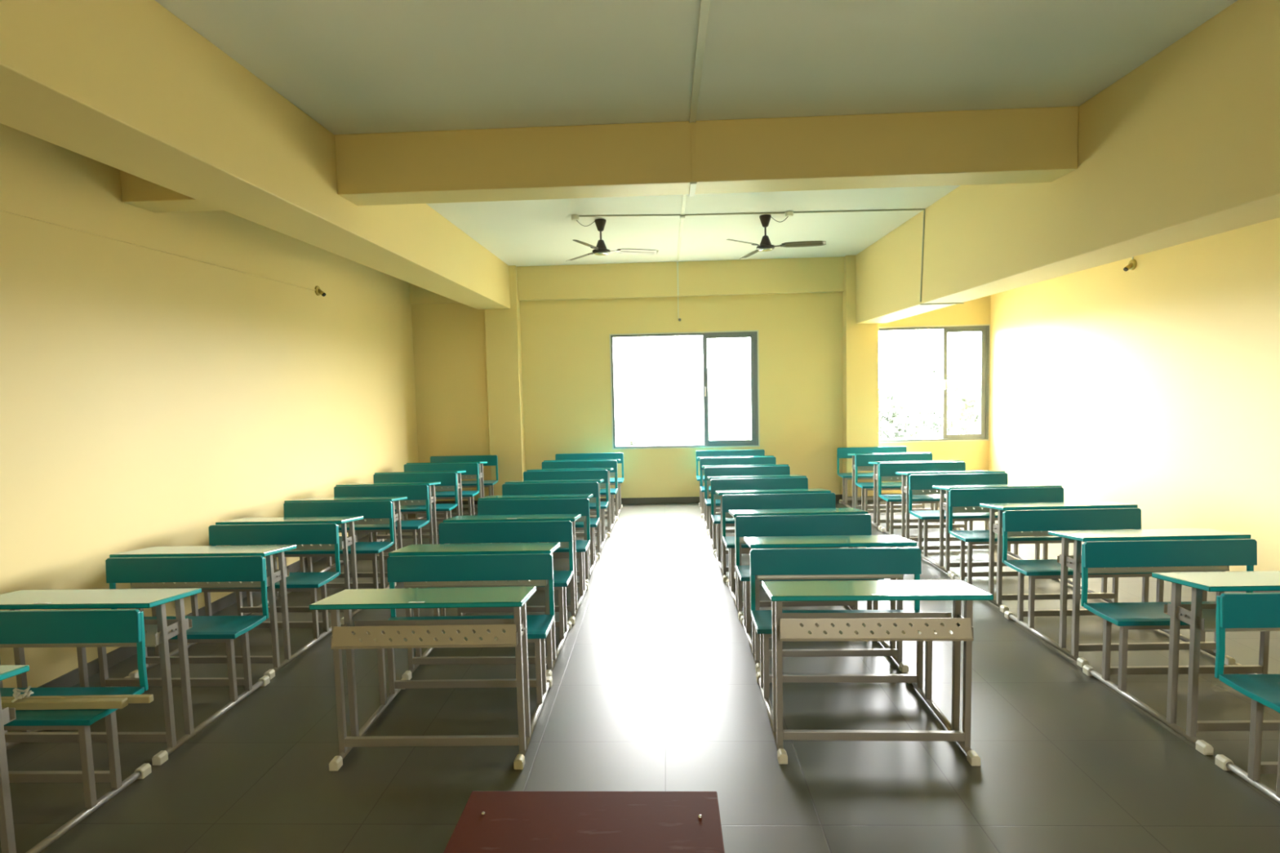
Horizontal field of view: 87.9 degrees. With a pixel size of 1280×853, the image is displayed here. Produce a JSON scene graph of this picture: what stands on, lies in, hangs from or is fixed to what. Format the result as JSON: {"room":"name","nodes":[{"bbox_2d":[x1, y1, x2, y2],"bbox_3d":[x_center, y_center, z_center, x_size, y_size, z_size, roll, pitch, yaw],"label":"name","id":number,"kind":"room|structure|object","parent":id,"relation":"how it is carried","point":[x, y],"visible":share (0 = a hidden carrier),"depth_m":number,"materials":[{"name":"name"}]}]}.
{"room":"classroom","nodes":[
{"label":"classroom","id":0,"kind":"room"},
{"bbox_2d":[0,123,418,688],"bbox_3d":[-3.578,-0.154,4.109,0.200,3.440,11.150,-1,4,2],"label":"wall","id":1,"kind":"structure","parent":0,"point":[149,397],"depth_m":4.76,"materials":[{"name":"yellow paint"}]},
{"bbox_2d":[0,207,325,296],"bbox_3d":[-3.505,-1.144,2.753,0.092,0.116,8.582,-1,4,2],"label":"cable","id":2,"kind":"object","parent":1,"relation":"attached to","point":[318,291],"visible":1,"depth_m":4.68,"materials":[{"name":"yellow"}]},
{"bbox_2d":[318,288,325,296],"bbox_3d":[-3.348,-1.407,6.974,0.092,0.083,0.051,-1,4,2],"label":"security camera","id":3,"kind":"object","parent":2,"relation":"attached to","point":[320,292],"depth_m":6.96,"materials":[{"name":"plastic"}]},
{"bbox_2d":[120,169,223,213],"bbox_3d":[-2.987,-1.728,4.585,1.010,0.390,0.290,-1,4,2],"label":"ceiling beam","id":4,"kind":"structure","parent":1,"relation":"attached to","point":[136,191],"depth_m":4.47,"materials":[{"name":"yellow paint"}]},
{"bbox_2d":[38,514,404,687],"bbox_3d":[-3.434,1.514,4.214,0.012,0.090,11.150,-1,4,2],"label":"baseboard","id":5,"kind":"structure","parent":1,"relation":"attached to","point":[71,678],"depth_m":4.39,"materials":[{"name":"tile"}]},
{"bbox_2d":[0,500,1279,852],"bbox_3d":[0.662,1.549,4.064,8.605,0.150,11.550,-1,4,2],"label":"floor","id":6,"kind":"structure","parent":0,"point":[655,686],"depth_m":3.23,"materials":[{"name":"grey tile"}]},
{"bbox_2d":[0,608,151,852],"bbox_3d":[-2.737,1.249,2.617,0.959,0.795,0.906,-1,4,2],"label":"school desk","id":7,"kind":"object","parent":6,"relation":"on","point":[117,625],"visible":0.94,"depth_m":2.91,"materials":[{"name":"teal"}]},
{"bbox_2d":[1,707,16,725],"bbox_3d":[-2.751,1.056,2.353,0.860,0.096,0.246,-1,4,2],"label":"tray","id":8,"kind":"object","parent":7,"relation":"on","point":[8,714],"depth_m":2.43,"materials":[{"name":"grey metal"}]},
{"bbox_2d":[0,697,128,710],"bbox_3d":[-2.814,1.190,2.833,1.250,0.034,0.036,-1,4,1],"label":"batten","id":9,"kind":"object","parent":7,"relation":"on","point":[92,703],"visible":1,"depth_m":2.81,"materials":[{"name":"beige wood"}]},
{"bbox_2d":[0,694,153,703],"bbox_3d":[-2.780,1.189,2.874,1.350,0.030,0.026,-1,4,1],"label":"batten","id":10,"kind":"object","parent":7,"relation":"on","point":[132,699],"visible":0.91,"depth_m":2.86,"materials":[{"name":"beige wood"}]},
{"bbox_2d":[11,685,33,702],"bbox_3d":[-2.659,1.146,2.857,0.054,0.057,0.092,-1,4,2],"label":"tie","id":11,"kind":"object","parent":10,"relation":"attached to","point":[17,695],"visible":1,"depth_m":2.85,"materials":[{"name":"beige plastic"}]},
{"bbox_2d":[0,555,270,765],"bbox_3d":[-2.705,1.188,3.543,0.959,0.795,0.906,-1,4,2],"label":"school desk","id":12,"kind":"object","parent":6,"relation":"on","point":[161,629],"visible":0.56,"depth_m":3.39,"materials":[{"name":"teal"}]},
{"bbox_2d":[0,619,191,648],"bbox_3d":[-2.720,0.995,3.279,0.860,0.096,0.246,-1,4,2],"label":"tray","id":13,"kind":"object","parent":12,"relation":"on","point":[157,632],"depth_m":3.17,"materials":[{"name":"grey metal"}]},
{"bbox_2d":[109,523,341,679],"bbox_3d":[-2.687,1.129,4.450,0.959,0.795,0.906,-1,4,3],"label":"school desk","id":14,"kind":"object","parent":6,"relation":"on","point":[256,540],"visible":0.56,"depth_m":4.39,"materials":[{"name":"teal wood"}]},
{"bbox_2d":[130,569,288,589],"bbox_3d":[-2.703,0.936,4.186,0.860,0.096,0.246,-1,4,3],"label":"tray","id":15,"kind":"object","parent":14,"relation":"on","point":[273,576],"depth_m":4.08,"materials":[{"name":"grey metal"}]},
{"bbox_2d":[215,501,394,624],"bbox_3d":[-2.637,1.067,5.371,0.959,0.795,0.906,-1,4,3],"label":"school desk","id":16,"kind":"object","parent":6,"relation":"on","point":[341,513],"visible":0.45,"depth_m":5.50,"materials":[{"name":"teal"}]},
{"bbox_2d":[231,536,357,550],"bbox_3d":[-2.655,0.875,5.108,0.860,0.096,0.246,-1,4,3],"label":"tray","id":17,"kind":"object","parent":16,"relation":"on","point":[344,541],"depth_m":4.99,"materials":[{"name":"grey metal"}]},
{"bbox_2d":[284,484,430,586],"bbox_3d":[-2.611,1.008,6.274,0.959,0.795,0.906,-1,4,3],"label":"school desk","id":18,"kind":"object","parent":6,"relation":"on","point":[393,493],"visible":0.41,"depth_m":6.45,"materials":[{"name":"teal wood"}]},
{"bbox_2d":[337,513,402,524],"bbox_3d":[-2.627,0.815,6.010,0.860,0.096,0.246,-1,4,3],"label":"tray","id":19,"kind":"object","parent":18,"relation":"on","point":[397,517],"depth_m":5.89,"materials":[{"name":"grey metal"}]},
{"bbox_2d":[335,472,457,560],"bbox_3d":[-2.574,0.948,7.176,0.959,0.795,0.906,-1,4,2],"label":"school desk","id":20,"kind":"object","parent":6,"relation":"on","point":[430,479],"visible":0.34,"depth_m":7.43,"materials":[{"name":"teal wood"}]},
{"bbox_2d":[394,498,436,505],"bbox_3d":[-2.589,0.755,6.912,0.860,0.096,0.246,-1,4,2],"label":"tray","id":21,"kind":"object","parent":20,"relation":"on","point":[411,502],"depth_m":6.79,"materials":[{"name":"grey metal"}]},
{"bbox_2d":[374,462,479,540],"bbox_3d":[-2.546,0.888,8.084,0.959,0.795,0.906,-1,4,2],"label":"school desk","id":22,"kind":"object","parent":6,"relation":"on","point":[460,468],"visible":0.34,"depth_m":8.35,"materials":[{"name":"teal wood"}]},
{"bbox_2d":[431,484,462,491],"bbox_3d":[-2.559,0.696,7.820,0.860,0.096,0.246,-1,4,2],"label":"tray","id":23,"kind":"object","parent":22,"relation":"on","point":[459,486],"depth_m":7.70,"materials":[{"name":"grey metal"}]},
{"bbox_2d":[309,553,555,771],"bbox_3d":[-0.982,1.155,3.433,0.959,0.795,0.906,-1,4,2],"label":"school desk","id":24,"kind":"object","parent":6,"relation":"on","point":[518,629],"visible":1,"depth_m":3.20,"materials":[{"name":"teal"}]},
{"bbox_2d":[330,618,516,648],"bbox_3d":[-0.993,0.962,3.169,0.860,0.096,0.246,-1,4,2],"label":"tray","id":25,"kind":"object","parent":24,"relation":"on","point":[480,633],"depth_m":3.06,"materials":[{"name":"grey metal"}]},
{"bbox_2d":[406,454,497,518],"bbox_3d":[-2.501,0.828,8.997,0.959,0.795,0.906,-1,4,2],"label":"school desk","id":26,"kind":"object","parent":6,"relation":"on","point":[482,460],"visible":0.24,"depth_m":9.25,"materials":[{"name":"teal wood"}]},
{"bbox_2d":[461,473,484,479],"bbox_3d":[-2.516,0.635,8.733,0.860,0.096,0.246,-1,4,2],"label":"tray","id":27,"kind":"object","parent":26,"relation":"on","point":[481,475],"depth_m":8.61,"materials":[{"name":"grey metal"}]},
{"bbox_2d":[388,520,573,679],"bbox_3d":[-0.970,1.095,4.346,0.959,0.795,0.906,-1,4,2],"label":"school desk","id":28,"kind":"object","parent":6,"relation":"on","point":[520,537],"visible":0.57,"depth_m":4.16,"materials":[{"name":"teal wood"}]},
{"bbox_2d":[403,579,546,587],"bbox_3d":[-0.984,0.903,4.082,0.860,0.096,0.246,-1,4,2],"label":"tray","id":29,"kind":"object","parent":28,"relation":"on","point":[540,582],"depth_m":3.97,"materials":[{"name":"grey metal"}]},
{"bbox_2d":[443,498,590,624],"bbox_3d":[-0.919,1.034,5.259,0.959,0.795,0.906,-1,4,3],"label":"school desk","id":30,"kind":"object","parent":6,"relation":"on","point":[536,509],"visible":0.53,"depth_m":5.39,"materials":[{"name":"teal wood"}]},
{"bbox_2d":[475,542,568,548],"bbox_3d":[-0.935,0.842,4.995,0.860,0.096,0.246,-1,4,3],"label":"tray","id":31,"kind":"object","parent":30,"relation":"on","point":[562,544],"depth_m":4.87,"materials":[{"name":"grey metal"}]},
{"bbox_2d":[477,482,599,583],"bbox_3d":[-0.893,0.975,6.172,0.959,0.795,0.906,-1,4,2],"label":"school desk","id":32,"kind":"object","parent":6,"relation":"on","point":[562,490],"visible":0.39,"depth_m":6.54,"materials":[{"name":"teal wood"}]},
{"bbox_2d":[574,515,585,521],"bbox_3d":[-0.906,0.782,5.908,0.860,0.096,0.246,-1,4,2],"label":"tray","id":33,"kind":"object","parent":32,"relation":"on","point":[582,518],"depth_m":5.78,"materials":[{"name":"grey metal"}]},
{"bbox_2d":[505,470,608,558],"bbox_3d":[-0.845,0.914,7.089,0.959,0.795,0.906,-1,4,2],"label":"school desk","id":34,"kind":"object","parent":6,"relation":"on","point":[599,477],"visible":0.4,"depth_m":7.45,"materials":[{"name":"teal wood"}]},
{"bbox_2d":[588,497,595,502],"bbox_3d":[-0.859,0.721,6.825,0.860,0.096,0.246,-1,4,2],"label":"tray","id":35,"kind":"object","parent":34,"relation":"on","point":[593,500],"depth_m":6.70,"materials":[{"name":"grey metal"}]},
{"bbox_2d":[526,460,617,537],"bbox_3d":[-0.780,0.852,8.011,0.959,0.795,0.906,-1,4,3],"label":"school desk","id":36,"kind":"object","parent":6,"relation":"on","point":[611,466],"visible":0.48,"depth_m":8.37,"materials":[{"name":"teal"}]},
{"bbox_2d":[600,483,605,488],"bbox_3d":[-0.797,0.659,7.747,0.860,0.096,0.246,-1,4,3],"label":"tray","id":37,"kind":"object","parent":36,"relation":"on","point":[602,485],"depth_m":7.62,"materials":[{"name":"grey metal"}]},
{"bbox_2d":[543,453,623,520],"bbox_3d":[-0.722,0.791,8.924,0.959,0.795,0.906,-1,4,3],"label":"school desk","id":38,"kind":"object","parent":6,"relation":"on","point":[619,457],"visible":0.39,"depth_m":9.28,"materials":[{"name":"teal wood"}]},
{"bbox_2d":[609,471,615,476],"bbox_3d":[-0.738,0.598,8.661,0.860,0.096,0.246,-1,4,3],"label":"tray","id":39,"kind":"object","parent":38,"relation":"on","point":[611,474],"depth_m":8.53,"materials":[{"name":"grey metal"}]},
{"bbox_2d":[443,791,724,852],"bbox_3d":[-0.114,1.283,1.399,0.600,0.764,0.493,-1,4,2],"label":"wooden table","id":40,"kind":"object","parent":6,"relation":"on","point":[490,821],"visible":1,"depth_m":1.50,"materials":[{"name":"red paint"}]},
{"bbox_2d":[696,449,773,517],"bbox_3d":[1.251,0.746,8.915,0.959,0.795,0.906,-1,4,3],"label":"school desk","id":41,"kind":"object","parent":6,"relation":"on","point":[724,453],"visible":0.29,"depth_m":9.28,"materials":[{"name":"teal wood"}]},
{"bbox_2d":[699,457,788,533],"bbox_3d":[1.227,0.806,7.997,0.959,0.795,0.906,-1,4,2],"label":"school desk","id":42,"kind":"object","parent":6,"relation":"on","point":[733,461],"visible":0.26,"depth_m":8.36,"materials":[{"name":"teal wood"}]},
{"bbox_2d":[704,466,806,555],"bbox_3d":[1.198,0.867,7.080,0.959,0.795,0.906,-1,4,2],"label":"school desk","id":43,"kind":"object","parent":6,"relation":"on","point":[752,472],"visible":0.3,"depth_m":7.45,"materials":[{"name":"teal wood"}]},
{"bbox_2d":[714,493,719,499],"bbox_3d":[1.185,0.674,6.816,0.860,0.096,0.246,-1,4,2],"label":"tray","id":44,"kind":"object","parent":43,"relation":"on","point":[716,496],"depth_m":6.72,"materials":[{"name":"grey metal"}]},
{"bbox_2d":[711,477,831,582],"bbox_3d":[1.177,0.926,6.170,0.959,0.795,0.906,-1,4,2],"label":"school desk","id":45,"kind":"object","parent":6,"relation":"on","point":[721,487],"visible":0.44,"depth_m":6.54,"materials":[{"name":"teal"}]},
{"bbox_2d":[725,512,733,517],"bbox_3d":[1.165,0.734,5.906,0.860,0.096,0.246,-1,4,2],"label":"tray","id":46,"kind":"object","parent":45,"relation":"on","point":[727,515],"depth_m":5.80,"materials":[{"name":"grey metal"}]},
{"bbox_2d":[721,493,867,620],"bbox_3d":[1.174,0.987,5.241,0.959,0.795,0.906,-1,4,1],"label":"school desk","id":47,"kind":"object","parent":6,"relation":"on","point":[800,504],"visible":0.37,"depth_m":5.41,"materials":[{"name":"teal wood"}]},
{"bbox_2d":[739,535,832,543],"bbox_3d":[1.163,0.794,4.977,0.860,0.096,0.246,-1,4,1],"label":"tray","id":48,"kind":"object","parent":47,"relation":"on","point":[741,539],"depth_m":4.87,"materials":[{"name":"green wood"}]},
{"bbox_2d":[735,514,916,673],"bbox_3d":[1.152,1.046,4.337,0.959,0.795,0.906,-1,4,2],"label":"school desk","id":49,"kind":"object","parent":6,"relation":"on","point":[846,530],"visible":0.52,"depth_m":4.17,"materials":[{"name":"teal wood"}]},
{"bbox_2d":[757,573,903,580],"bbox_3d":[1.137,0.854,4.073,0.860,0.096,0.246,-1,4,2],"label":"tray","id":50,"kind":"object","parent":49,"relation":"on","point":[900,577],"depth_m":3.96,"materials":[{"name":"grey metal"}]},
{"bbox_2d":[750,547,993,765],"bbox_3d":[1.095,1.109,3.391,0.959,0.795,0.906,-1,4,3],"label":"school desk","id":51,"kind":"object","parent":6,"relation":"on","point":[803,625],"visible":1,"depth_m":3.13,"materials":[{"name":"teal wood"}]},
{"bbox_2d":[780,612,973,641],"bbox_3d":[1.076,0.917,3.127,0.860,0.096,0.246,-1,4,3],"label":"tray","id":52,"kind":"object","parent":51,"relation":"on","point":[930,626],"depth_m":3.02,"materials":[{"name":"grey metal"}]},
{"bbox_2d":[836,446,931,508],"bbox_3d":[3.232,0.702,8.880,0.959,0.795,0.906,-1,4,2],"label":"school desk","id":53,"kind":"object","parent":6,"relation":"on","point":[842,452],"visible":0.39,"depth_m":9.12,"materials":[{"name":"teal"}]},
{"bbox_2d":[857,466,873,471],"bbox_3d":[3.219,0.509,8.616,0.860,0.096,0.246,-1,4,2],"label":"tray","id":54,"kind":"object","parent":53,"relation":"on","point":[860,468],"depth_m":8.51,"materials":[{"name":"grey metal"}]},
{"bbox_2d":[855,453,963,530],"bbox_3d":[3.199,0.761,7.987,0.959,0.795,0.906,-1,4,2],"label":"school desk","id":55,"kind":"object","parent":6,"relation":"on","point":[874,460],"visible":0.41,"depth_m":8.16,"materials":[{"name":"teal wood"}]},
{"bbox_2d":[881,475,906,481],"bbox_3d":[3.186,0.568,7.723,0.860,0.096,0.246,-1,4,2],"label":"tray","id":56,"kind":"object","parent":55,"relation":"on","point":[893,478],"depth_m":7.62,"materials":[{"name":"grey metal"}]},
{"bbox_2d":[878,462,1004,549],"bbox_3d":[3.173,0.820,7.086,0.959,0.795,0.906,-1,4,2],"label":"school desk","id":57,"kind":"object","parent":6,"relation":"on","point":[885,469],"visible":0.49,"depth_m":7.27,"materials":[{"name":"teal"}]},
{"bbox_2d":[911,488,946,494],"bbox_3d":[3.161,0.627,6.822,0.860,0.096,0.246,-1,4,2],"label":"tray","id":58,"kind":"object","parent":57,"relation":"on","point":[913,491],"depth_m":6.72,"materials":[{"name":"grey metal"}]},
{"bbox_2d":[908,472,1062,577],"bbox_3d":[3.143,0.881,6.156,0.959,0.795,0.906,-1,4,1],"label":"school desk","id":59,"kind":"object","parent":6,"relation":"on","point":[993,480],"visible":0.46,"depth_m":6.30,"materials":[{"name":"teal wood"}]},
{"bbox_2d":[938,502,1005,513],"bbox_3d":[3.135,0.689,5.892,0.860,0.096,0.246,-1,4,1],"label":"tray","id":60,"kind":"object","parent":59,"relation":"on","point":[943,506],"depth_m":5.78,"materials":[{"name":"grey metal"}]},
{"bbox_2d":[948,487,1137,613],"bbox_3d":[3.120,0.940,5.261,0.959,0.795,0.906,-1,4,1],"label":"school desk","id":61,"kind":"object","parent":6,"relation":"on","point":[1027,498],"visible":0.52,"depth_m":5.39,"materials":[{"name":"teal"}]},
{"bbox_2d":[986,524,1093,537],"bbox_3d":[3.110,0.748,4.997,0.860,0.096,0.246,-1,4,1],"label":"tray","id":62,"kind":"object","parent":61,"relation":"on","point":[993,528],"depth_m":4.89,"materials":[{"name":"grey metal"}]},
{"bbox_2d":[1002,507,1250,668],"bbox_3d":[3.069,1.003,4.321,0.959,0.795,0.906,-1,4,1],"label":"school desk","id":63,"kind":"object","parent":6,"relation":"on","point":[1106,524],"visible":0.61,"depth_m":4.25,"materials":[{"name":"teal wood"}]},
{"bbox_2d":[1057,555,1229,573],"bbox_3d":[3.061,0.810,4.056,0.860,0.096,0.246,-1,4,1],"label":"tray","id":64,"kind":"object","parent":63,"relation":"on","point":[1074,562],"depth_m":3.94,"materials":[{"name":"grey metal"}]},
{"bbox_2d":[1080,538,1279,755],"bbox_3d":[3.017,1.064,3.396,0.959,0.795,0.906,-1,4,2],"label":"school desk","id":65,"kind":"object","parent":6,"relation":"on","point":[1196,615],"visible":0.75,"depth_m":3.57,"materials":[{"name":"teal wood"}]},
{"bbox_2d":[1164,604,1279,631],"bbox_3d":[3.006,0.872,3.132,0.860,0.096,0.246,-1,4,2],"label":"tray","id":66,"kind":"object","parent":65,"relation":"on","point":[1200,617],"depth_m":3.06,"materials":[{"name":"grey metal"}]},
{"bbox_2d":[1214,592,1279,804],"bbox_3d":[2.979,1.126,2.459,0.959,0.795,0.906,-1,4,2],"label":"school desk","id":67,"kind":"object","parent":6,"relation":"on","point":[1240,610],"visible":1,"depth_m":2.85,"materials":[{"name":"teal wood"}]},
{"bbox_2d":[155,0,1237,266],"bbox_3d":[0.578,-2.032,3.831,8.605,0.150,11.550,-1,4,2],"label":"ceiling","id":68,"kind":"structure","parent":0,"point":[351,66],"depth_m":3.58,"materials":[{"name":"white paint"}]},
{"bbox_2d":[0,0,510,309],"bbox_3d":[-2.271,-1.593,3.870,0.470,0.600,10.960,-1,4,2],"label":"ceiling beam","id":69,"kind":"structure","parent":68,"relation":"attached to","point":[130,86],"depth_m":3.17,"materials":[{"name":"yellow paint"}]},
{"bbox_2d":[566,218,658,261],"bbox_3d":[-0.326,-1.954,6.801,1.027,0.351,1.054,-1,4,2],"label":"ceiling fan","id":70,"kind":"object","parent":68,"relation":"hanging from","point":[600,249],"visible":1,"depth_m":6.85,"materials":[{"name":"black metal"}]},
{"bbox_2d":[676,0,710,321],"bbox_3d":[0.341,-1.542,3.872,0.060,0.822,11.150,-1,4,2],"label":"cable trunking","id":71,"kind":"object","parent":68,"relation":"attached to","point":[704,4],"visible":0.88,"depth_m":3.84,"materials":[{"name":"beige plastic"}]},
{"bbox_2d":[334,106,1078,205],"bbox_3d":[0.390,-1.798,4.455,4.810,0.390,0.290,-1,4,2],"label":"ceiling beam","id":72,"kind":"structure","parent":68,"relation":"attached to","point":[1025,144],"depth_m":4.32,"materials":[{"name":"yellow paint"}]},
{"bbox_2d":[571,208,964,305],"bbox_3d":[1.318,-1.692,6.801,4.002,0.950,0.254,-1,4,-1],"label":"cable trunking","id":73,"kind":"object","parent":68,"relation":"attached to","point":[788,213],"visible":1,"depth_m":6.69,"materials":[{"name":"beige plastic"}]},
{"bbox_2d":[726,214,826,258],"bbox_3d":[1.371,-2.000,6.904,1.034,0.351,1.048,-1,4,2],"label":"ceiling fan","id":74,"kind":"object","parent":68,"relation":"hanging from","point":[765,245],"visible":1,"depth_m":6.79,"materials":[{"name":"black metal"}]},
{"bbox_2d":[855,0,1279,324],"bbox_3d":[2.983,-1.532,3.679,0.420,0.940,10.960,-1,4,2],"label":"ceiling beam","id":75,"kind":"structure","parent":68,"relation":"attached to","point":[1184,147],"depth_m":3.79,"materials":[{"name":"yellow paint"}]},
{"bbox_2d":[411,292,990,501],"bbox_3d":[0.829,-0.613,9.566,8.605,3.440,0.120,-1,4,2],"label":"wall","id":76,"kind":"structure","parent":0,"point":[565,344],"depth_m":9.53,"materials":[{"name":"yellow paint"}]},
{"bbox_2d":[408,283,459,304],"bbox_3d":[-2.753,-2.012,9.522,1.110,0.475,0.050,-1,4,2],"label":"ceiling beam","id":77,"kind":"structure","parent":76,"relation":"attached to","point":[418,295],"depth_m":9.52,"materials":[{"name":"yellow paint"}]},
{"bbox_2d":[484,265,525,495],"bbox_3d":[-1.934,-0.545,9.518,0.465,3.440,0.190,-1,4,2],"label":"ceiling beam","id":78,"kind":"structure","parent":76,"relation":"attached to","point":[502,326],"depth_m":9.43,"materials":[{"name":"yellow paint"}]},
{"bbox_2d":[435,493,902,505],"bbox_3d":[0.862,1.069,9.515,8.181,0.090,0.202,-1,4,2],"label":"baseboard","id":79,"kind":"structure","parent":76,"relation":"attached to","point":[655,500],"depth_m":9.62,"materials":[{"name":"tile"}]},
{"bbox_2d":[516,256,844,301],"bbox_3d":[0.554,-2.080,9.369,4.582,0.475,0.100,-1,4,2],"label":"ceiling beam","id":80,"kind":"structure","parent":76,"relation":"attached to","point":[813,274],"depth_m":9.32,"materials":[{"name":"yellow paint"}]},
{"bbox_2d":[609,329,759,449],"bbox_3d":[0.644,-0.521,9.566,2.121,1.661,0.106,-1,4,2],"label":"window","id":81,"kind":"structure","parent":76,"relation":"in","point":[753,335],"depth_m":9.51,"materials":[{"name":"grey metal"}]},
{"bbox_2d":[842,254,879,496],"bbox_3d":[3.099,-0.650,9.324,0.448,3.440,0.190,-1,4,2],"label":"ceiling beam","id":82,"kind":"structure","parent":76,"relation":"attached to","point":[860,342],"depth_m":9.23,"materials":[{"name":"yellow paint"}]},
{"bbox_2d":[879,324,990,443],"bbox_3d":[4.097,-0.603,9.432,1.660,1.641,0.106,-1,4,2],"label":"window","id":83,"kind":"structure","parent":76,"relation":"in","point":[984,329],"depth_m":9.38,"materials":[{"name":"grey metal"}]},
{"bbox_2d":[988,217,1279,571],"bbox_3d":[4.819,-0.329,3.786,0.200,3.440,11.150,-1,4,2],"label":"wall","id":84,"kind":"structure","parent":0,"point":[1153,386],"depth_m":6.16,"materials":[{"name":"yellow paint"}]},
{"bbox_2d":[1123,256,1136,271],"bbox_3d":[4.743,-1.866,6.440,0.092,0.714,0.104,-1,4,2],"label":"holder","id":85,"kind":"object","parent":84,"relation":"attached to","point":[1131,265],"visible":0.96,"depth_m":6.44,"materials":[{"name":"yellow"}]},
{"bbox_2d":[1123,262,1132,271],"bbox_3d":[4.750,-1.551,6.453,0.092,0.083,0.051,-1,4,2],"label":"socket","id":86,"kind":"object","parent":85,"relation":"attached to","point":[1129,266],"depth_m":6.44,"materials":[{"name":"plastic"}]},
{"bbox_2d":[1193,571,1279,592],"bbox_3d":[4.752,1.344,3.898,0.012,0.090,11.150,-1,4,2],"label":"baseboard","id":87,"kind":"structure","parent":84,"relation":"attached to","point":[1193,571],"depth_m":5.11,"materials":[{"name":"tile"}]},
{"label":"outside","id":88,"kind":"structure","parent":0,"visible":0},
{"bbox_2d":[615,418,979,445],"bbox_3d":[12.593,3.376,65.192,140.000,0.300,109.500,-1,4,2],"label":"ground","id":89,"kind":"structure","parent":88,"point":[661,434],"depth_m":100.31,"materials":[{"name":"white"}]},
{"bbox_2d":[627,437,651,444],"bbox_3d":[0.552,3.392,19.219,1.944,6.216,1.916,-1,4,2],"label":"tree","id":90,"kind":"object","parent":89,"relation":"on","point":[636,442],"visible":0.05,"depth_m":18.97,"materials":[{"name":"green plant"}]},
{"bbox_2d":[879,383,933,439],"bbox_3d":[6.173,2.771,15.954,1.868,7.617,2.197,-1,4,2],"label":"tree","id":91,"kind":"object","parent":89,"relation":"on","point":[892,411],"visible":0.21,"depth_m":15.19,"materials":[{"name":"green plant"}]},
{"bbox_2d":[910,365,980,437],"bbox_3d":[9.025,2.250,19.379,2.363,8.078,2.458,-1,4,2],"label":"tree","id":92,"kind":"object","parent":89,"relation":"on","point":[966,400],"visible":0.43,"depth_m":18.95,"materials":[{"name":"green plant"}]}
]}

